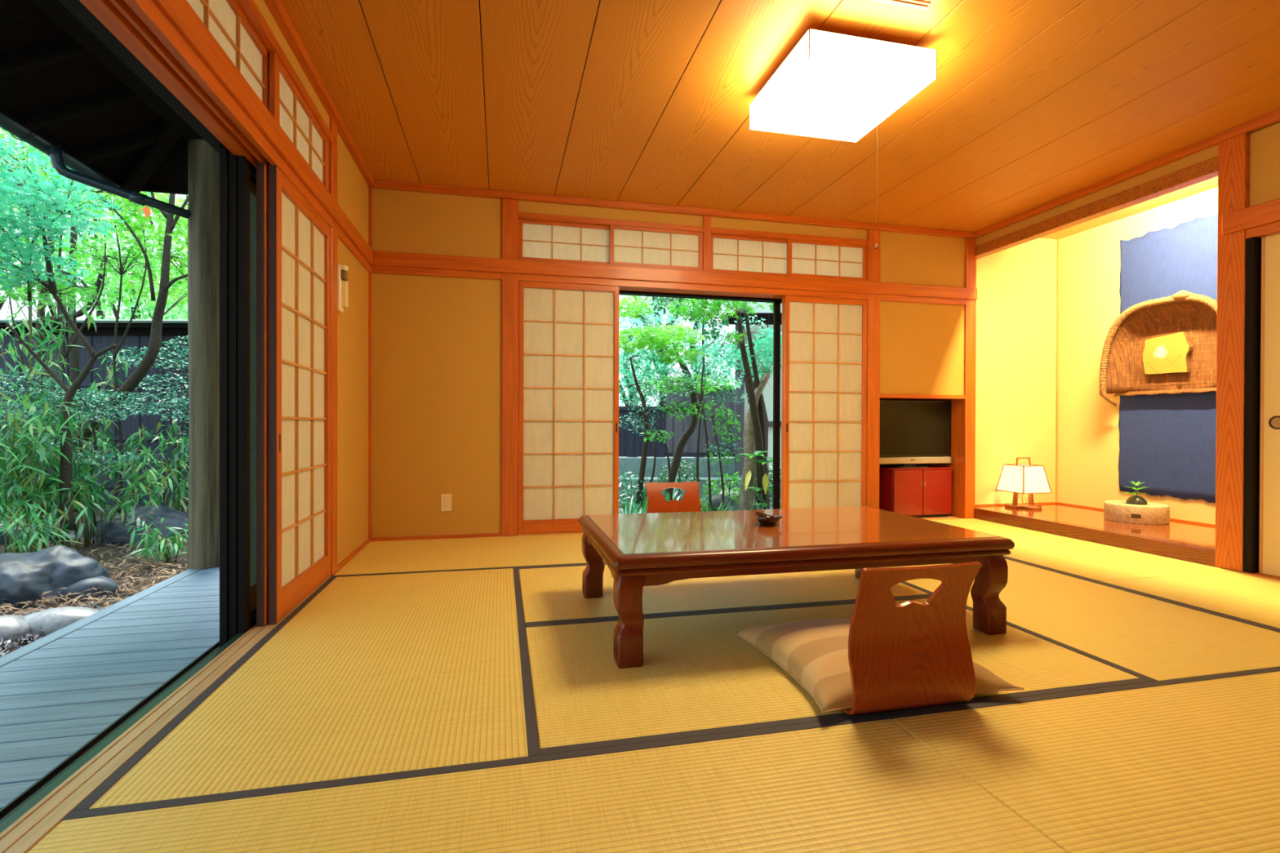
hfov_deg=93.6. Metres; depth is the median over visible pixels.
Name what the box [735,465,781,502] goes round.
shrub
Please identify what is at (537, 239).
screen
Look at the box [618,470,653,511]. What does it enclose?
shrub
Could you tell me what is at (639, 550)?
table
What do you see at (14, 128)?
gutter
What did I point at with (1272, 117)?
trim
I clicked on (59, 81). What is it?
roof
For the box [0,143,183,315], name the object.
tree
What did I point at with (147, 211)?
leaf
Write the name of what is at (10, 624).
rock
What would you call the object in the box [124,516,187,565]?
clump
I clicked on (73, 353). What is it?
tree
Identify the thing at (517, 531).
trim
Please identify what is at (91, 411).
shrub
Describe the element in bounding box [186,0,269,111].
screen
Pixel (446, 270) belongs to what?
wall
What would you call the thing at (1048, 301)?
wall
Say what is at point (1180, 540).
platform
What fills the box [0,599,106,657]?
gravel
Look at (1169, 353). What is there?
wooden plaque
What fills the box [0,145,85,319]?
tree
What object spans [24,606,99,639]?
rock
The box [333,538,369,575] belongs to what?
baseboard
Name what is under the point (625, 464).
concrete plinth
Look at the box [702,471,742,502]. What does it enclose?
shrub
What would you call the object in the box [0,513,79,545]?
plant
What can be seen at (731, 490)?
clump
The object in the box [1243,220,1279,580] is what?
door
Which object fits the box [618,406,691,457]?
fence
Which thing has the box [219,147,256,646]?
door
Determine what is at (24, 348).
clump
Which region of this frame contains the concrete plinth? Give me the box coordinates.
[618,457,734,477]
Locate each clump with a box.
[0,239,97,543]
[0,302,131,523]
[0,386,128,552]
[0,387,84,552]
[0,422,179,548]
[0,480,104,553]
[92,418,189,512]
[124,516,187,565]
[618,490,667,514]
[618,496,668,514]
[641,473,708,501]
[662,489,731,511]
[699,489,746,511]
[737,497,781,510]
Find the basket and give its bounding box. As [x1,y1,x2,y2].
[1098,289,1217,406]
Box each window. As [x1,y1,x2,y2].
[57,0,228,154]
[514,290,782,536]
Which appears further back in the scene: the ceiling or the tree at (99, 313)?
the tree at (99, 313)
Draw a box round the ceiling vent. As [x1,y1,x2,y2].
[871,0,938,10]
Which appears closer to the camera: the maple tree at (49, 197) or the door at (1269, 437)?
the door at (1269, 437)
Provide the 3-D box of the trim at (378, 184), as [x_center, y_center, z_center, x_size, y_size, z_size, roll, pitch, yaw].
[0.523,-1.628,4.571,4.830,0.045,0.050,0,0,-13]
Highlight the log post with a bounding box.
[186,138,219,568]
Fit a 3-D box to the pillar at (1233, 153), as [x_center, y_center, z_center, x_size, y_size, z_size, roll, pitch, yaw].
[3.326,-0.406,3.337,0.129,2.400,0.129,0,0,-13]
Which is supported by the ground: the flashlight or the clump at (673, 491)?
the clump at (673, 491)
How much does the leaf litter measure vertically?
0.123 m
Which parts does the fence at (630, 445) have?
rail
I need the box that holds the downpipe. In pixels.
[45,144,191,218]
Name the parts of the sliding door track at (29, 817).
metal sill, metal rail, metal rail, metal sill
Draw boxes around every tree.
[0,127,145,532]
[0,128,187,512]
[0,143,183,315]
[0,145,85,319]
[0,146,168,516]
[0,173,60,286]
[0,211,187,319]
[1,131,184,319]
[2,130,187,318]
[22,164,187,515]
[84,197,187,319]
[618,295,706,406]
[618,296,739,501]
[618,297,690,406]
[618,344,670,507]
[620,297,735,406]
[631,358,748,509]
[663,297,782,510]
[719,314,781,509]
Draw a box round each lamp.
[749,28,937,248]
[995,457,1051,510]
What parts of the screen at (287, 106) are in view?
paper pane, paper pane, paper pane, paper pane, rail, paper pane, paper pane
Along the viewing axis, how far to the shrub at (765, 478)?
5.58 m
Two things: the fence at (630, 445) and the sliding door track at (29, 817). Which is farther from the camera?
the fence at (630, 445)
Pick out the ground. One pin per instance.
(84, 553)
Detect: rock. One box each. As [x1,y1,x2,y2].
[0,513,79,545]
[0,544,110,610]
[0,614,31,648]
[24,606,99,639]
[59,575,122,603]
[73,504,187,546]
[701,493,737,511]
[719,488,754,504]
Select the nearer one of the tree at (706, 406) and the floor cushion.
the floor cushion
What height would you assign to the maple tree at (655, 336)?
2.962 m
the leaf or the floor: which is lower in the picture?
the floor
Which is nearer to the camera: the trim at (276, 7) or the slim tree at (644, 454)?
the trim at (276, 7)
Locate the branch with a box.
[648,296,729,341]
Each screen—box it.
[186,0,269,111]
[256,162,268,626]
[268,164,331,624]
[269,51,328,191]
[518,219,609,263]
[518,280,619,534]
[608,225,702,270]
[711,234,787,275]
[781,296,783,508]
[782,295,866,508]
[786,239,866,279]
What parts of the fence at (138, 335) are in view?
fence rail, fence rail, fence rail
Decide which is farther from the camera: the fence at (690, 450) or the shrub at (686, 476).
the fence at (690, 450)
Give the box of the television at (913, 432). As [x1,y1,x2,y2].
[879,400,951,467]
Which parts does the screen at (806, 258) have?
paper pane, paper pane, rail, paper pane, paper pane, rail, paper pane, paper pane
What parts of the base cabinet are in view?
door, door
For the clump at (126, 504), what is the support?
on the ground
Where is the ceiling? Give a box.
[280,0,1279,231]
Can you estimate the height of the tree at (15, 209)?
5.968 m
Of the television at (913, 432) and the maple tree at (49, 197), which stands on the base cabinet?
the television at (913, 432)
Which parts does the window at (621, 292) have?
frame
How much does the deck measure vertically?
0.232 m
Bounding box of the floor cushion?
[733,618,1024,713]
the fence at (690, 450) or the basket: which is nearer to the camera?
the basket
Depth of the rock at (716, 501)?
6.68 m
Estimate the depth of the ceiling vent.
2.31 m
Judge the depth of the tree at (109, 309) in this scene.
11.42 m
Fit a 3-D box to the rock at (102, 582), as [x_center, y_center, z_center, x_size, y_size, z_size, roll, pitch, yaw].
[-3.624,1.110,3.965,0.330,0.238,0.295,0,0,-13]
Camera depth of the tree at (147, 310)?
11.76 m
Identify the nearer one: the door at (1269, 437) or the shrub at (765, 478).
the door at (1269, 437)
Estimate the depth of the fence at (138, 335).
8.31 m
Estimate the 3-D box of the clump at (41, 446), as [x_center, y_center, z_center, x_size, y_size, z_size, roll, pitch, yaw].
[-5.363,0.395,4.827,1.137,1.435,1.187,0,0,33]
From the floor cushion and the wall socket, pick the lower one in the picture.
the floor cushion
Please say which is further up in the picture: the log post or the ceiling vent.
the ceiling vent
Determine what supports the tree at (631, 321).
on the ground
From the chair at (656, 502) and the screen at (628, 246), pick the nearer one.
the chair at (656, 502)
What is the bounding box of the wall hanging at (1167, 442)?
[1118,213,1217,505]
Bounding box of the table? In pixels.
[578,506,1014,668]
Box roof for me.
[0,0,204,195]
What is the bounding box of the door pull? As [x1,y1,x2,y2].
[1271,417,1279,427]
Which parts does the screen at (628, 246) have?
paper pane, paper pane, rail, rail, paper pane, paper pane, paper pane, paper pane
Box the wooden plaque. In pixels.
[1142,331,1192,373]
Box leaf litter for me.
[0,533,187,649]
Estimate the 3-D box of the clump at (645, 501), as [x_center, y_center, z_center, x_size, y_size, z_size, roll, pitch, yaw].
[0.073,0.892,6.391,1.055,0.553,0.968,0,0,40]
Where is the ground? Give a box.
[0,504,781,655]
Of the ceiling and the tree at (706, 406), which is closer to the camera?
the ceiling
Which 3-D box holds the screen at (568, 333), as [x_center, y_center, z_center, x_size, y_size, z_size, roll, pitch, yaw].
[-0.513,-0.133,4.367,0.728,1.805,0.029,0,0,-13]
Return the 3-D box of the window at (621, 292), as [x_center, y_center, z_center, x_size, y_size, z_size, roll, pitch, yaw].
[0.473,-0.121,4.778,2.890,2.000,0.080,0,0,-13]
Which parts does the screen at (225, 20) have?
paper pane, paper pane, paper pane, rail, paper pane, paper pane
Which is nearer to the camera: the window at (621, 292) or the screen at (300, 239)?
the screen at (300, 239)
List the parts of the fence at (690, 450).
rail, rail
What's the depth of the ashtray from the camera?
2.52 m
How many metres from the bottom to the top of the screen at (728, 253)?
0.290 m
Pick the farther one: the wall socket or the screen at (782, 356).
the screen at (782, 356)
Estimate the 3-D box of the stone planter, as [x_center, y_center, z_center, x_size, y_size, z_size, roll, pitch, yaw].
[3.688,0.635,4.467,0.380,0.130,0.381,0,0,-13]
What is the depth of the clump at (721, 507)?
6.25 m
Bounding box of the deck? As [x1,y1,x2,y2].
[0,566,219,809]
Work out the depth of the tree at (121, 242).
12.89 m
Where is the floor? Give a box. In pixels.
[27,518,1279,852]
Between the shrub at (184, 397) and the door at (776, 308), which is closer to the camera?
the door at (776, 308)
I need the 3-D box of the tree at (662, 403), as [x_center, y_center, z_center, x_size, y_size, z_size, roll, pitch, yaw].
[0.319,-1.657,12.237,1.978,5.513,1.968,0,0,-40]
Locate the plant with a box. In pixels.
[1121,480,1150,505]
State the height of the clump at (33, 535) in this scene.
0.672 m
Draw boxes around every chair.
[644,481,701,513]
[840,561,982,715]
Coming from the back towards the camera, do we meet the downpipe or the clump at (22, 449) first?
the clump at (22, 449)
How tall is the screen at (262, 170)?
1.805 m
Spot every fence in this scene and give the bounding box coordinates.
[0,319,189,505]
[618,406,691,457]
[666,385,734,457]
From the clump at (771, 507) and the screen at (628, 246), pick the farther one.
the clump at (771, 507)
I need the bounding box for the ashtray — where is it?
[754,511,782,526]
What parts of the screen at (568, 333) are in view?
paper pane, paper pane, paper pane, paper pane, paper pane, paper pane, paper pane, rail, rail, paper pane, paper pane, paper pane, paper pane, paper pane, paper pane, paper pane, paper pane, paper pane, paper pane, paper pane, paper pane, paper pane, paper pane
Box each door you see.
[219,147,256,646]
[773,301,782,509]
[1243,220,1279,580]
[1258,232,1279,577]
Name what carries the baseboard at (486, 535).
attached to the wall at (446, 270)
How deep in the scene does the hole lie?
4.32 m
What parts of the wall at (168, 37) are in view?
lintel rail, wall panel, post, wall panel, wall panel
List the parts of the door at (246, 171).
rail, glass pane, rail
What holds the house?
on the ground
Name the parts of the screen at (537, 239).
paper pane, paper pane, rail, rail, paper pane, paper pane, paper pane, paper pane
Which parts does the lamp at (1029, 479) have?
lamp shade, leg, carry handle, shade frame, leg, lamp shade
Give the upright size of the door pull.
0.053 m
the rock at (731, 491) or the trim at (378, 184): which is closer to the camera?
the trim at (378, 184)
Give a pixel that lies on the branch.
(679, 300)
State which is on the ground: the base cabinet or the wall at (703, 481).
the wall at (703, 481)
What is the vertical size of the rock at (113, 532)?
0.550 m
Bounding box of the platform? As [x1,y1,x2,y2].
[973,503,1215,567]
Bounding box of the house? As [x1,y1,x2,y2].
[721,302,782,477]
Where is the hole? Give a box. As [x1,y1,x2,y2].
[1131,513,1141,518]
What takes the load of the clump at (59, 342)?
on the ground
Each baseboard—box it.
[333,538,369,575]
[371,533,502,541]
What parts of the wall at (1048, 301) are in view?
wall panel, wall panel, wall panel, wall panel, lintel rail, wall panel, wall panel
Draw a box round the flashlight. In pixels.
[337,263,348,312]
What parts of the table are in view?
leg, leg, leg, leg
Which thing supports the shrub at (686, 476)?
on the ground
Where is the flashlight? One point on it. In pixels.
(343, 283)
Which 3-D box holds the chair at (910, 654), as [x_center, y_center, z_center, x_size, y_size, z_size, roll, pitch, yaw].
[0.720,0.582,1.803,0.380,0.420,0.390,0,0,-13]
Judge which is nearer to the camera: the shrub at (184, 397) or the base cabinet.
the base cabinet
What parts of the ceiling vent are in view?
vent frame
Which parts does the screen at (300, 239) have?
finger pull, paper pane, paper pane, paper pane, paper pane, paper pane, paper pane, paper pane, paper pane, paper pane, paper pane, paper pane, paper pane, paper pane, paper pane, rail, rail, paper pane, paper pane, paper pane, paper pane, paper pane, paper pane, paper pane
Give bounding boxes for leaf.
[136,206,155,218]
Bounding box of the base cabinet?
[879,464,952,517]
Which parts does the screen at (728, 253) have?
paper pane, paper pane, rail, paper pane, rail, paper pane, paper pane, paper pane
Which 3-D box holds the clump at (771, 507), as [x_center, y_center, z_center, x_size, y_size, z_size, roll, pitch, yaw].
[1.333,0.862,6.004,1.038,0.535,0.950,0,0,-13]
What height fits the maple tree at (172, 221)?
3.538 m
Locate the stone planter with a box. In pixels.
[1103,500,1169,524]
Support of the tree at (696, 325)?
on the ground
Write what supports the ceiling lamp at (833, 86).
attached to the ceiling
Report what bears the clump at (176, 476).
on the ground
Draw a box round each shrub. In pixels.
[0,368,164,531]
[74,335,189,512]
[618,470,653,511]
[655,457,702,501]
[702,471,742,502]
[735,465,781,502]
[736,450,781,510]
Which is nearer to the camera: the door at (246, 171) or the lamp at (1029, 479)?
the door at (246, 171)
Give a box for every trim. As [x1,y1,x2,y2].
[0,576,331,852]
[263,0,373,185]
[368,179,977,238]
[517,531,583,536]
[975,109,1279,237]
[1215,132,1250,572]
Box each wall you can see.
[79,0,373,576]
[368,186,977,541]
[618,476,781,506]
[974,120,1279,526]
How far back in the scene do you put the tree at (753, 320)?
7.88 m
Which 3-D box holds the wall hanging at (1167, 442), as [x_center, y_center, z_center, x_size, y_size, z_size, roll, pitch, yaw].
[3.983,-0.472,4.441,0.010,2.071,0.880,0,0,-13]
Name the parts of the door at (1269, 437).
door pull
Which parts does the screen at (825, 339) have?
paper pane, paper pane, paper pane, paper pane, paper pane, paper pane, paper pane, paper pane, paper pane, paper pane, paper pane, paper pane, paper pane, paper pane, rail, paper pane, paper pane, paper pane, paper pane, paper pane, paper pane, paper pane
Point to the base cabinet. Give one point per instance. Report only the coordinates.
(917, 492)
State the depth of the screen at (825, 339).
4.83 m
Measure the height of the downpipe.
0.405 m
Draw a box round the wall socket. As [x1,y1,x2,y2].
[440,493,451,511]
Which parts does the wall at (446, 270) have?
post, wall panel, wall panel, post, lintel rail, wall panel, transom sill, post, post, wall panel, wall panel, wall panel, post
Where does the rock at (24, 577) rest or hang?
on the ground
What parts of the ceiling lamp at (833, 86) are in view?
shade panel, shade panel, pull cord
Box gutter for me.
[0,112,119,186]
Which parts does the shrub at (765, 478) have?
stem, stem, stem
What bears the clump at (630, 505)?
on the ground
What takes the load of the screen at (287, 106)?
attached to the wall at (168, 37)
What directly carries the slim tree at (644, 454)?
on the ground
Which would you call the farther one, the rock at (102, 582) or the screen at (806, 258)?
the screen at (806, 258)
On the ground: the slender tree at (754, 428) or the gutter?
the slender tree at (754, 428)

